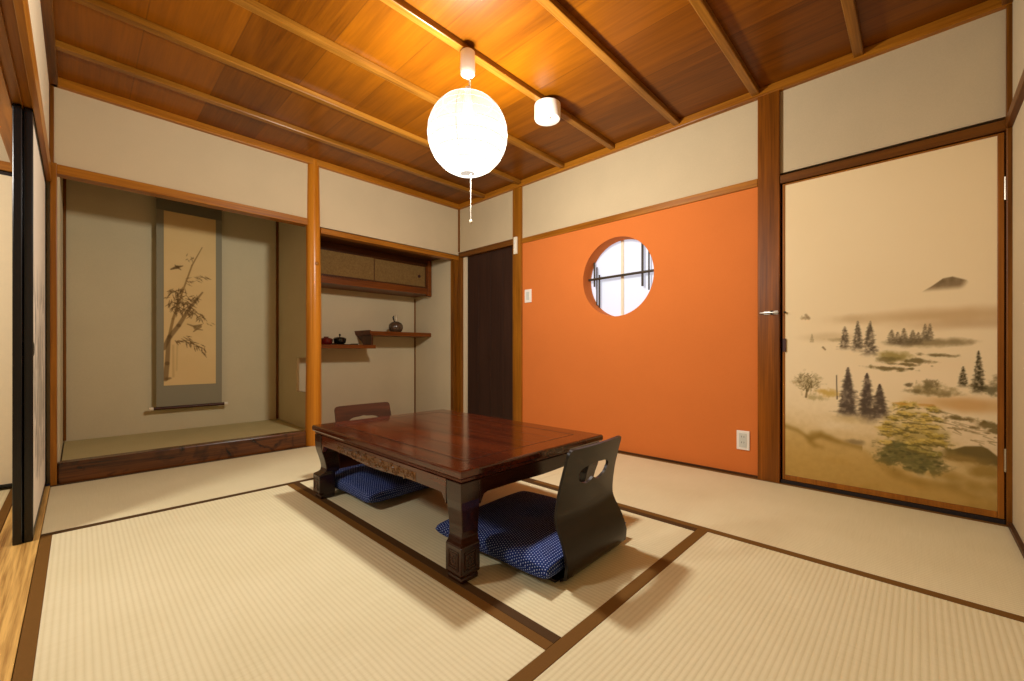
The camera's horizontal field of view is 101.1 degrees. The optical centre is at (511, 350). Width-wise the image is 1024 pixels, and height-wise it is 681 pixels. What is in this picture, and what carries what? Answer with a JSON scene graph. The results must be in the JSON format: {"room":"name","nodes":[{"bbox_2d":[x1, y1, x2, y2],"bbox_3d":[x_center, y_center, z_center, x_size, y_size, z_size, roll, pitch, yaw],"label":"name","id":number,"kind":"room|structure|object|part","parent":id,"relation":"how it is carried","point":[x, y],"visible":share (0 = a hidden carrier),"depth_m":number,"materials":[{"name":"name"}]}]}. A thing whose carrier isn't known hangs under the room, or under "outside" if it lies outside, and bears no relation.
{"room":"traditional dwelling","nodes":[
{"label":"traditional dwelling","id":0,"kind":"room"},
{"bbox_2d":[0,135,11,490],"bbox_3d":[-3.837,-0.378,1.358,0.080,2.365,3.010,0,0,44],"label":"wall","id":1,"kind":"structure","parent":0,"point":[3,154],"depth_m":2.34,"materials":[{"name":"beige paint"}]},
{"bbox_2d":[0,160,11,172],"bbox_3d":[-3.767,-1.015,1.328,0.058,0.050,2.864,0,0,44],"label":"trim","id":2,"kind":"structure","parent":1,"relation":"attached to","point":[5,166],"depth_m":2.31,"materials":[{"name":"brown wood"}]},
{"bbox_2d":[0,171,11,488],"bbox_3d":[-3.063,-0.117,2.042,0.026,1.738,0.883,0,0,44],"label":"door","id":3,"kind":"structure","parent":1,"relation":"in","point":[5,177],"depth_m":2.31,"materials":[{"name":"beige paper"}]},
{"bbox_3d":[-3.063,-0.976,2.042,0.026,0.019,0.840,0,0,44],"label":"rail","id":4,"kind":"part","parent":3,"relation":"part of","materials":[{"name":"black paint"}]},
{"bbox_3d":[-3.063,0.742,2.042,0.026,0.019,0.840,0,0,44],"label":"rail","id":5,"kind":"part","parent":3,"relation":"part of","materials":[{"name":"black paint"}]},
{"bbox_2d":[0,486,49,680],"bbox_3d":[-1.266,0.778,0.998,3.776,0.050,0.116,0,0,44],"label":"floor","id":6,"kind":"structure","parent":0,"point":[17,562],"depth_m":1.36,"materials":[{"name":"brown wood"}]},
{"bbox_2d":[28,0,62,483],"bbox_3d":[-1.520,-0.398,1.294,4.755,2.305,0.113,0,0,44],"label":"wall","id":7,"kind":"structure","parent":0,"point":[59,180],"depth_m":2.40,"materials":[{"name":"beige paint"}]},
{"bbox_2d":[12,103,22,545],"bbox_3d":[-2.286,-0.102,1.989,1.028,1.709,0.026,0,0,44],"label":"door","id":8,"kind":"structure","parent":7,"relation":"in","point":[17,110],"depth_m":1.63,"materials":[{"name":"black paint"}]},
{"bbox_2d":[0,0,50,181],"bbox_3d":[-1.269,-0.995,0.994,3.776,0.100,0.132,0,0,44],"label":"trim","id":9,"kind":"structure","parent":7,"relation":"attached to","point":[19,77],"depth_m":1.45,"materials":[{"name":"brown wood"}]},
{"bbox_2d":[23,107,46,542],"bbox_3d":[-2.275,-0.102,2.017,1.035,1.709,0.026,0,0,44],"label":"door","id":10,"kind":"structure","parent":7,"relation":"in","point":[34,179],"depth_m":1.74,"materials":[{"name":"beige paper"}]},
{"bbox_3d":[-2.275,-0.946,2.017,0.991,0.022,0.026,0,0,44],"label":"rail","id":11,"kind":"part","parent":10,"relation":"part of","materials":[{"name":"black paint"}]},
{"bbox_3d":[-2.275,0.741,2.017,0.991,0.022,0.026,0,0,44],"label":"rail","id":12,"kind":"part","parent":10,"relation":"part of","materials":[{"name":"black paint"}]},
{"bbox_2d":[40,0,57,85],"bbox_3d":[-1.223,-1.515,1.053,3.792,0.050,0.039,0,0,44],"label":"trim","id":13,"kind":"structure","parent":7,"relation":"attached to","point":[47,12],"depth_m":2.01,"materials":[{"name":"brown wood"}]},
{"bbox_2d":[50,162,56,485],"bbox_3d":[-2.598,-0.152,2.386,0.067,1.815,0.026,0,0,44],"label":"trim","id":14,"kind":"structure","parent":7,"relation":"attached to","point":[53,184],"depth_m":2.36,"materials":[{"name":"brown wood"}]},
{"bbox_2d":[57,430,305,483],"bbox_3d":[-2.135,0.717,2.896,0.083,0.157,1.348,0,0,44],"label":"trim","id":15,"kind":"structure","parent":7,"relation":"attached to","point":[73,470],"depth_m":2.75,"materials":[{"name":"brown wood"}]},
{"bbox_2d":[63,179,276,444],"bbox_3d":[-2.755,-0.345,3.494,0.080,2.200,1.504,0,0,44],"label":"wall","id":16,"kind":"structure","parent":0,"point":[111,233],"depth_m":3.27,"materials":[{"name":"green paint"}]},
{"bbox_2d":[63,178,65,440],"bbox_3d":[-3.177,-0.354,2.990,0.016,1.982,0.016,0,0,44],"label":"trim","id":17,"kind":"structure","parent":16,"relation":"attached to","point":[64,180],"depth_m":2.98,"materials":[{"name":"brown wood"}]},
{"bbox_2d":[149,197,227,410],"bbox_3d":[-2.640,-0.412,3.458,0.030,1.760,0.522,0,0,44],"label":"scroll","id":18,"kind":"object","parent":16,"relation":"hanging from","point":[188,236],"visible":0.99,"depth_m":3.45,"materials":[{"name":"beige paper"}]},
{"bbox_2d":[164,210,215,385],"bbox_3d":[-2.639,-0.420,3.458,0.004,1.390,0.343,0,0,44],"label":"painting","id":19,"kind":"object","parent":18,"relation":"attached to","point":[189,237],"depth_m":3.45,"materials":[{"name":"paper"}]},
{"bbox_2d":[276,221,278,418],"bbox_3d":[-2.216,-0.354,3.978,0.020,1.982,0.020,0,0,44],"label":"trim","id":20,"kind":"structure","parent":16,"relation":"attached to","point":[277,223],"depth_m":3.97,"materials":[{"name":"brown wood"}]},
{"bbox_2d":[54,87,458,255],"bbox_3d":[-1.600,-1.280,3.435,0.069,0.539,3.117,0,0,44],"label":"wall","id":21,"kind":"structure","parent":0,"point":[90,134],"depth_m":2.96,"materials":[{"name":"beige paint"}]},
{"bbox_2d":[49,85,53,161],"bbox_3d":[-2.584,-1.273,2.362,0.012,0.434,0.020,0,0,44],"label":"trim","id":22,"kind":"structure","parent":21,"relation":"attached to","point":[51,87],"depth_m":2.36,"materials":[{"name":"brown wood"}]},
{"bbox_2d":[57,164,307,226],"bbox_3d":[-2.123,-1.028,2.888,0.082,0.053,1.357,0,0,44],"label":"trim","id":23,"kind":"structure","parent":21,"relation":"attached to","point":[66,172],"depth_m":2.75,"materials":[{"name":"brown wood"}]},
{"bbox_2d":[51,77,460,209],"bbox_3d":[-1.567,-1.515,3.404,0.042,0.050,2.917,0,0,44],"label":"trim","id":24,"kind":"structure","parent":21,"relation":"attached to","point":[64,84],"depth_m":2.94,"materials":[{"name":"brown wood"}]},
{"bbox_2d":[305,159,321,445],"bbox_3d":[-1.603,-0.367,3.399,0.121,2.325,0.122,0,0,44],"label":"wooden post","id":25,"kind":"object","parent":21,"relation":"attached to","point":[313,392],"depth_m":3.35,"materials":[{"name":"brown wood"}]},
{"bbox_2d":[320,228,458,260],"bbox_3d":[-1.081,-0.980,3.963,0.082,0.045,1.437,0,0,44],"label":"trim","id":26,"kind":"structure","parent":21,"relation":"attached to","point":[323,232],"depth_m":3.83,"materials":[{"name":"brown wood"}]},
{"bbox_2d":[451,260,457,411],"bbox_3d":[-0.602,-0.105,4.458,0.060,1.800,0.076,0,0,44],"label":"trim","id":27,"kind":"structure","parent":21,"relation":"attached to","point":[454,263],"depth_m":4.43,"materials":[{"name":"brown wood"}]},
{"bbox_2d":[458,210,459,251],"bbox_3d":[-0.560,-1.268,4.449,0.014,0.445,0.018,0,0,44],"label":"trim","id":28,"kind":"structure","parent":21,"relation":"attached to","point":[458,210],"depth_m":4.44,"materials":[{"name":"brown wood"}]},
{"bbox_2d":[458,258,462,411],"bbox_3d":[-0.531,-0.093,4.453,0.047,1.777,0.064,0,0,44],"label":"trim","id":29,"kind":"structure","parent":21,"relation":"attached to","point":[460,261],"depth_m":4.43,"materials":[{"name":"brown wood"}]},
{"bbox_2d":[278,222,305,427],"bbox_3d":[-1.934,-0.345,3.731,0.770,2.200,0.022,0,0,44],"label":"wall partition","id":30,"kind":"structure","parent":0,"point":[292,238],"depth_m":3.72,"materials":[{"name":"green paint"}]},
{"bbox_2d":[299,288,414,423],"bbox_3d":[-1.620,-0.320,4.491,0.083,2.250,1.505,0,0,44],"label":"wall","id":31,"kind":"structure","parent":0,"point":[385,373],"depth_m":4.49,"materials":[{"name":"grey paint"}]},
{"bbox_2d":[321,344,375,348],"bbox_3d":[-1.740,-0.043,4.072,0.326,0.035,0.737,0,0,44],"label":"wall shelf","id":32,"kind":"object","parent":31,"relation":"attached to","point":[322,345],"visible":0.56,"depth_m":4.07,"materials":[{"name":"brown wood"}]},
{"bbox_2d":[321,336,332,344],"bbox_3d":[-1.756,-0.099,3.979,0.120,0.076,0.120,0,0,44],"label":"pot","id":33,"kind":"object","parent":32,"relation":"on","point":[325,340],"visible":0.74,"depth_m":3.94,"materials":[{"name":"red ceramic"}]},
{"bbox_2d":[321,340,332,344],"bbox_3d":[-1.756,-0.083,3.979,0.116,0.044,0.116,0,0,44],"label":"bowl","id":34,"kind":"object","parent":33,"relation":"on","point":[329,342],"depth_m":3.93,"materials":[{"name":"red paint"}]},
{"bbox_2d":[331,343,358,344],"bbox_3d":[-1.638,-0.068,4.101,0.170,0.014,0.224,0,0,44],"label":"serving tray","id":35,"kind":"object","parent":32,"relation":"on","point":[332,343],"visible":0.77,"depth_m":4.03,"materials":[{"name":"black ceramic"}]},
{"bbox_2d":[333,334,345,343],"bbox_3d":[-1.666,-0.118,4.072,0.120,0.099,0.120,0,0,44],"label":"pot","id":36,"kind":"object","parent":35,"relation":"on","point":[339,340],"visible":0.97,"depth_m":4.03,"materials":[{"name":"black ceramic"}]},
{"bbox_2d":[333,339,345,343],"bbox_3d":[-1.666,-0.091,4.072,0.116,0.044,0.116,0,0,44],"label":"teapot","id":37,"kind":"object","parent":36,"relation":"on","point":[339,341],"depth_m":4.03,"materials":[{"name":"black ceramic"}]},
{"bbox_2d":[320,241,430,297],"bbox_3d":[-1.500,-0.802,4.302,0.347,0.395,1.399,0,0,44],"label":"upper cabinet","id":38,"kind":"object","parent":31,"relation":"attached to","point":[343,267],"visible":0.67,"depth_m":4.22,"materials":[{"name":"brown wood"}]},
{"bbox_3d":[-1.633,-0.819,3.963,0.010,0.224,0.718,0,0,44],"label":"sliding door","id":39,"kind":"part","parent":38,"relation":"part of","materials":[{"name":"beige paper"}]},
{"bbox_3d":[-1.415,-0.969,4.180,0.026,0.063,1.343,0,0,44],"label":"rail","id":40,"kind":"part","parent":38,"relation":"part of","materials":[{"name":"brown wood"}]},
{"bbox_3d":[-1.178,-0.819,4.453,0.010,0.224,0.612,0,0,44],"label":"sliding door","id":41,"kind":"part","parent":38,"relation":"part of","materials":[{"name":"beige paper"}]},
{"bbox_2d":[355,330,430,344],"bbox_3d":[-1.275,-0.135,4.551,0.326,0.148,0.734,0,0,44],"label":"wall shelf","id":42,"kind":"object","parent":31,"relation":"attached to","point":[365,336],"visible":0.98,"depth_m":4.33,"materials":[{"name":"brown wood"}]},
{"bbox_2d":[389,315,402,331],"bbox_3d":[-1.241,-0.292,4.496,0.150,0.184,0.150,0,0,44],"label":"flower vase","id":43,"kind":"object","parent":42,"relation":"on","point":[395,326],"visible":0.84,"depth_m":4.45,"materials":[{"name":"brown ceramic"}]},
{"bbox_2d":[414,299,415,412],"bbox_3d":[-1.135,0.075,4.922,0.013,1.360,0.013,0,0,44],"label":"trim","id":44,"kind":"structure","parent":31,"relation":"attached to","point":[414,299],"depth_m":4.92,"materials":[{"name":"brown wood"}]},
{"bbox_2d":[320,236,438,264],"bbox_3d":[-1.385,-1.024,4.194,0.667,0.043,1.405,0,0,44],"label":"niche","id":45,"kind":"object","parent":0,"point":[322,238],"visible":0.21,"depth_m":4.12,"materials":[{"name":"brown wood"}]},
{"bbox_2d":[415,259,450,411],"bbox_3d":[-0.855,-0.320,4.727,0.687,2.250,0.100,0,0,44],"label":"wall","id":46,"kind":"structure","parent":0,"point":[433,313],"depth_m":4.65,"materials":[{"name":"grey paint"}]},
{"bbox_2d":[53,0,987,203],"bbox_3d":[-0.197,-1.548,2.089,3.960,0.083,3.097,0,0,44],"label":"ceiling","id":47,"kind":"structure","parent":0,"point":[355,85],"depth_m":2.23,"materials":[{"name":"brown wood"}]},
{"bbox_2d":[427,47,506,223],"bbox_3d":[-0.223,-1.075,2.118,0.401,0.863,0.401,0,0,-21],"label":"paper lantern","id":48,"kind":"object","parent":47,"relation":"hanging from","point":[467,58],"visible":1,"depth_m":2.10,"materials":[{"name":"white paper"}]},
{"bbox_3d":[-0.339,-1.087,2.138,0.162,0.393,0.002,0,0,10],"label":"wire frame","id":49,"kind":"part","parent":48,"relation":"part of","materials":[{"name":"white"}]},
{"bbox_2d":[462,86,472,121],"bbox_3d":[-0.223,-1.247,2.118,0.058,0.160,0.058,0,0,44],"label":"bulb socket","id":50,"kind":"object","parent":48,"relation":"attached to","point":[467,107],"depth_m":2.10,"materials":[{"name":"white plastic"}]},
{"bbox_3d":[-0.209,-0.780,2.132,0.004,0.234,0.004,0,0,44],"label":"pull cord","id":51,"kind":"part","parent":48,"relation":"part of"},
{"bbox_3d":[-0.106,-1.087,2.098,0.162,0.393,0.002,0,0,10],"label":"wire frame","id":52,"kind":"part","parent":48,"relation":"part of","materials":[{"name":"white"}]},
{"bbox_2d":[534,97,560,125],"bbox_3d":[0.218,-1.458,2.581,0.160,0.098,0.160,0,0,44],"label":"smoke detector","id":53,"kind":"object","parent":47,"relation":"attached to","point":[547,110],"visible":1,"depth_m":2.53,"materials":[{"name":"white plastic"}]},
{"bbox_2d":[459,9,1005,475],"bbox_3d":[0.823,-0.398,3.199,3.940,2.305,0.115,0,0,44],"label":"wall","id":54,"kind":"structure","parent":0,"point":[674,376],"depth_m":2.78,"materials":[{"name":"orange paint"}]},
{"bbox_2d":[463,257,467,412],"bbox_3d":[-0.471,-0.114,4.446,0.048,1.737,0.070,0,0,44],"label":"trim","id":55,"kind":"structure","parent":54,"relation":"attached to","point":[465,260],"depth_m":4.42,"materials":[{"name":"paint"}]},
{"bbox_2d":[458,239,512,257],"bbox_3d":[-0.246,-1.010,4.207,0.799,0.056,0.100,0,0,44],"label":"trim","id":56,"kind":"structure","parent":54,"relation":"attached to","point":[508,243],"depth_m":4.14,"materials":[{"name":"brown wood"}]},
{"bbox_2d":[468,247,512,419],"bbox_3d":[-0.203,-0.114,4.179,0.702,1.737,0.030,0,0,44],"label":"door","id":57,"kind":"structure","parent":54,"relation":"in","point":[490,274],"depth_m":4.17,"materials":[{"name":"brown wood"}]},
{"bbox_2d":[513,237,517,253],"bbox_3d":[0.032,-0.965,3.850,0.040,0.156,0.018,0,0,44],"label":"sensor","id":58,"kind":"object","parent":54,"relation":"attached to","point":[515,239],"visible":1,"depth_m":3.84,"materials":[{"name":"beige plastic"}]},
{"bbox_2d":[513,187,522,421],"bbox_3d":[0.084,-0.350,3.891,0.111,2.290,0.114,0,0,44],"label":"trim","id":59,"kind":"structure","parent":54,"relation":"attached to","point":[518,192],"depth_m":3.84,"materials":[{"name":"brown wood"}]},
{"bbox_2d":[525,289,531,302],"bbox_3d":[0.143,-0.493,3.769,0.080,0.118,0.011,0,0,44],"label":"light switch","id":60,"kind":"object","parent":54,"relation":"attached to","point":[528,293],"visible":1,"depth_m":3.76,"materials":[{"name":"white plastic"}]},
{"bbox_2d":[588,239,653,315],"bbox_3d":[0.856,-0.558,3.235,0.900,0.900,0.069,0,0,44],"label":"window","id":61,"kind":"structure","parent":54,"relation":"in","point":[621,279],"depth_m":3.25,"materials":[{"name":"grey glass"}]},
{"bbox_3d":[0.699,-0.558,3.417,0.423,0.900,0.006,0,0,44],"label":"pane","id":62,"kind":"part","parent":61,"relation":"part of","materials":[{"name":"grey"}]},
{"bbox_3d":[1.031,-0.558,3.095,0.453,0.900,0.006,0,0,44],"label":"pane","id":63,"kind":"part","parent":61,"relation":"part of","materials":[{"name":"grey glass"}]},
{"bbox_2d":[522,179,757,242],"bbox_3d":[0.785,-0.998,3.166,1.900,0.046,0.040,0,0,44],"label":"trim","id":64,"kind":"structure","parent":54,"relation":"attached to","point":[750,184],"depth_m":2.95,"materials":[{"name":"brown wood"}]},
{"bbox_2d":[618,450,757,477],"bbox_3d":[0.783,0.748,3.165,1.900,0.014,0.028,0,0,44],"label":"baseboard","id":65,"kind":"structure","parent":54,"relation":"attached to","point":[636,454],"depth_m":2.77,"materials":[{"name":"brown wood"}]},
{"bbox_2d":[459,0,1012,208],"bbox_3d":[0.805,-1.515,3.120,3.757,0.050,0.042,0,0,44],"label":"trim","id":66,"kind":"structure","parent":54,"relation":"attached to","point":[983,9],"depth_m":2.36,"materials":[{"name":"brown wood"}]},
{"bbox_2d":[737,430,749,450],"bbox_3d":[1.400,0.541,2.551,0.072,0.116,0.011,0,0,44],"label":"power outlet","id":67,"kind":"object","parent":54,"relation":"attached to","point":[743,437],"visible":1,"depth_m":2.54,"materials":[{"name":"white plastic"}]},
{"bbox_2d":[759,310,778,314],"bbox_3d":[1.486,-0.221,2.435,0.095,0.024,0.014,0,0,44],"label":"door handle","id":68,"kind":"object","parent":54,"relation":"attached to","point":[771,312],"visible":1,"depth_m":2.43,"materials":[{"name":"metal"}]},
{"bbox_2d":[758,90,782,482],"bbox_3d":[1.533,-0.350,2.490,0.112,2.290,0.130,0,0,44],"label":"pillar","id":69,"kind":"structure","parent":54,"relation":"attached to","point":[770,190],"depth_m":2.44,"materials":[{"name":"brown wood"}]},
{"bbox_2d":[780,119,1005,185],"bbox_3d":[1.871,-0.980,2.138,0.859,0.046,0.086,0,0,44],"label":"trim","id":70,"kind":"structure","parent":54,"relation":"attached to","point":[997,127],"depth_m":2.05,"materials":[{"name":"brown wood"}]},
{"bbox_2d":[780,478,1005,524],"bbox_3d":[1.863,0.765,2.143,0.841,0.060,0.070,0,0,44],"label":"trim","id":71,"kind":"structure","parent":54,"relation":"attached to","point":[877,498],"depth_m":2.06,"materials":[{"name":"brown wood"}]},
{"bbox_2d":[783,132,1005,518],"bbox_3d":[1.857,-0.110,2.126,0.838,1.686,0.051,0,0,44],"label":"door","id":72,"kind":"structure","parent":54,"relation":"in","point":[893,269],"depth_m":2.06,"materials":[{"name":"beige paper"}]},
{"bbox_3d":[1.553,-0.034,2.401,0.017,0.075,0.003,0,0,44],"label":"finger pull","id":73,"kind":"part","parent":72,"relation":"part of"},
{"bbox_3d":[1.855,-0.949,2.136,0.798,0.008,0.038,0,0,44],"label":"rail","id":74,"kind":"part","parent":72,"relation":"part of","materials":[{"name":"brown wood"}]},
{"bbox_3d":[1.855,0.719,2.136,0.798,0.028,0.038,0,0,44],"label":"rail","id":75,"kind":"part","parent":72,"relation":"part of","materials":[{"name":"brown wood"}]},
{"bbox_2d":[1012,0,1023,542],"bbox_3d":[1.249,-0.372,0.793,0.120,2.355,3.147,0,0,44],"label":"wall","id":76,"kind":"structure","parent":0,"point":[1018,5],"depth_m":1.70,"materials":[{"name":"beige paint"}]},
{"bbox_2d":[1002,0,1012,5],"bbox_3d":[1.127,-1.515,0.769,0.042,0.050,2.884,0,0,44],"label":"trim","id":77,"kind":"structure","parent":76,"relation":"attached to","point":[1004,2],"depth_m":1.80,"materials":[{"name":"brown wood"}]},
{"bbox_2d":[1004,4,1012,525],"bbox_3d":[2.185,-0.347,1.815,0.077,2.285,0.072,0,0,44],"label":"trim","id":78,"kind":"structure","parent":76,"relation":"attached to","point":[1008,136],"depth_m":1.81,"materials":[{"name":"brown wood"}]},
{"bbox_2d":[1006,70,1023,127],"bbox_3d":[1.157,-0.983,0.784,0.040,0.045,2.837,0,0,44],"label":"trim","id":79,"kind":"structure","parent":76,"relation":"attached to","point":[1018,98],"depth_m":1.65,"materials":[{"name":"brown wood"}]},
{"bbox_2d":[1008,522,1023,557],"bbox_3d":[1.156,0.746,0.786,0.024,0.018,2.837,0,0,44],"label":"baseboard","id":80,"kind":"structure","parent":76,"relation":"attached to","point":[1018,540],"depth_m":1.66,"materials":[{"name":"brown wood"}]},
{"bbox_3d":[-2.423,0.735,3.219,0.779,0.140,1.394,0,0,44],"label":"floor","id":81,"kind":"structure","parent":0,"visible":0},
{"bbox_2d":[62,419,304,460],"bbox_3d":[-2.421,0.652,3.217,0.775,0.021,1.380,0,0,44],"label":"mat","id":82,"kind":"object","parent":81,"relation":"on","point":[76,449],"visible":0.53,"depth_m":3.09,"materials":[{"name":"beige wicker"}]},
{"bbox_3d":[-1.433,0.840,1.180,5.500,0.070,6.300,0,0,44],"label":"floor","id":83,"kind":"structure","parent":0,"visible":0},
{"bbox_2d":[0,489,11,532],"bbox_3d":[-2.362,0.778,1.328,1.900,0.050,0.930,0,0,44],"label":"mat","id":84,"kind":"object","parent":83,"relation":"on","point":[5,495],"visible":0.62,"depth_m":2.07,"materials":[{"name":"brown wood"}]},
{"bbox_2d":[41,446,320,536],"bbox_3d":[-1.575,0.778,2.729,0.939,0.050,1.936,0,0,44],"label":"mat","id":85,"kind":"object","parent":83,"relation":"on","point":[71,506],"visible":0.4,"depth_m":2.35,"materials":[{"name":"wicker"}]},
{"bbox_2d":[12,484,552,680],"bbox_3d":[-0.902,0.778,1.396,1.881,0.050,0.959,0,0,44],"label":"mat","id":86,"kind":"object","parent":83,"relation":"on","point":[278,583],"visible":0.85,"depth_m":1.23,"materials":[{"name":"beige wicker"}]},
{"bbox_2d":[294,479,696,643],"bbox_3d":[-0.228,0.778,2.091,1.881,0.050,0.977,0,0,44],"label":"mat","id":87,"kind":"object","parent":83,"relation":"on","point":[409,521],"visible":0.39,"depth_m":1.54,"materials":[{"name":"wicker"}]},
{"bbox_2d":[334,402,390,468],"bbox_3d":[-0.772,0.537,2.426,0.405,0.431,0.410,0,0,44],"label":"chair","id":88,"kind":"object","parent":87,"relation":"on","point":[380,409],"visible":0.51,"depth_m":2.52,"materials":[{"name":"brown wood"}]},
{"bbox_2d":[335,464,430,502],"bbox_3d":[-0.681,0.695,2.341,0.544,0.093,0.544,0,0,43],"label":"floor cushion","id":89,"kind":"object","parent":88,"relation":"on","point":[368,484],"visible":0.52,"depth_m":2.13,"materials":[{"name":"blue fabric"}]},
{"bbox_2d":[312,409,602,583],"bbox_3d":[-0.309,0.568,2.059,1.218,0.370,0.834,0,0,44],"label":"table","id":90,"kind":"object","parent":87,"relation":"on","point":[462,456],"visible":0.95,"depth_m":1.71,"materials":[{"name":"brown wood"}]},
{"bbox_3d":[-0.962,0.591,2.184,0.098,0.326,0.098,0,0,44],"label":"leg","id":91,"kind":"part","parent":90,"relation":"part of","materials":[{"name":"brown wood"}]},
{"bbox_3d":[-0.592,0.460,1.767,0.670,0.046,0.008,0,0,44],"label":"carved panel","id":92,"kind":"part","parent":90,"relation":"part of","materials":[{"name":"brown wood"}]},
{"bbox_3d":[-0.164,0.591,1.410,0.098,0.326,0.098,0,0,44],"label":"leg","id":93,"kind":"part","parent":90,"relation":"part of","materials":[{"name":"brown wood"}]},
{"bbox_3d":[0.343,0.591,1.933,0.098,0.326,0.098,0,0,44],"label":"leg","id":94,"kind":"part","parent":90,"relation":"part of","materials":[{"name":"brown wood"}]},
{"bbox_2d":[549,435,626,582],"bbox_3d":[0.165,0.537,1.618,0.405,0.431,0.410,0,0,42],"label":"chair","id":95,"kind":"object","parent":87,"relation":"on","point":[589,521],"visible":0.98,"depth_m":1.46,"materials":[{"name":"brown wood"}]},
{"bbox_2d":[435,491,625,578],"bbox_3d":[0.080,0.695,1.681,0.544,0.092,0.544,0,0,41],"label":"floor cushion","id":96,"kind":"object","parent":95,"relation":"on","point":[518,529],"visible":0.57,"depth_m":1.52,"materials":[{"name":"blue fabric"}]},
{"bbox_3d":[0.147,0.746,1.635,0.355,0.014,0.410,0,0,42],"label":"seat","id":97,"kind":"part","parent":95,"relation":"part of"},
{"bbox_2d":[526,452,618,480],"bbox_3d":[-0.217,0.778,3.444,1.894,0.050,0.979,0,0,44],"label":"mat","id":98,"kind":"object","parent":83,"relation":"on","point":[559,470],"visible":0.16,"depth_m":2.57,"materials":[{"name":"wicker"}]},
{"bbox_2d":[508,529,1023,680],"bbox_3d":[0.460,0.778,0.757,0.962,0.050,1.936,0,0,44],"label":"mat","id":99,"kind":"object","parent":83,"relation":"on","point":[714,607],"visible":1,"depth_m":1.14,"materials":[{"name":"beige wicker"}]},
{"bbox_2d":[533,452,1023,622],"bbox_3d":[1.142,0.778,2.127,1.889,0.050,0.979,0,0,44],"label":"mat","id":100,"kind":"object","parent":83,"relation":"on","point":[973,563],"visible":0.65,"depth_m":1.80,"materials":[{"name":"beige wicker"}]}
]}

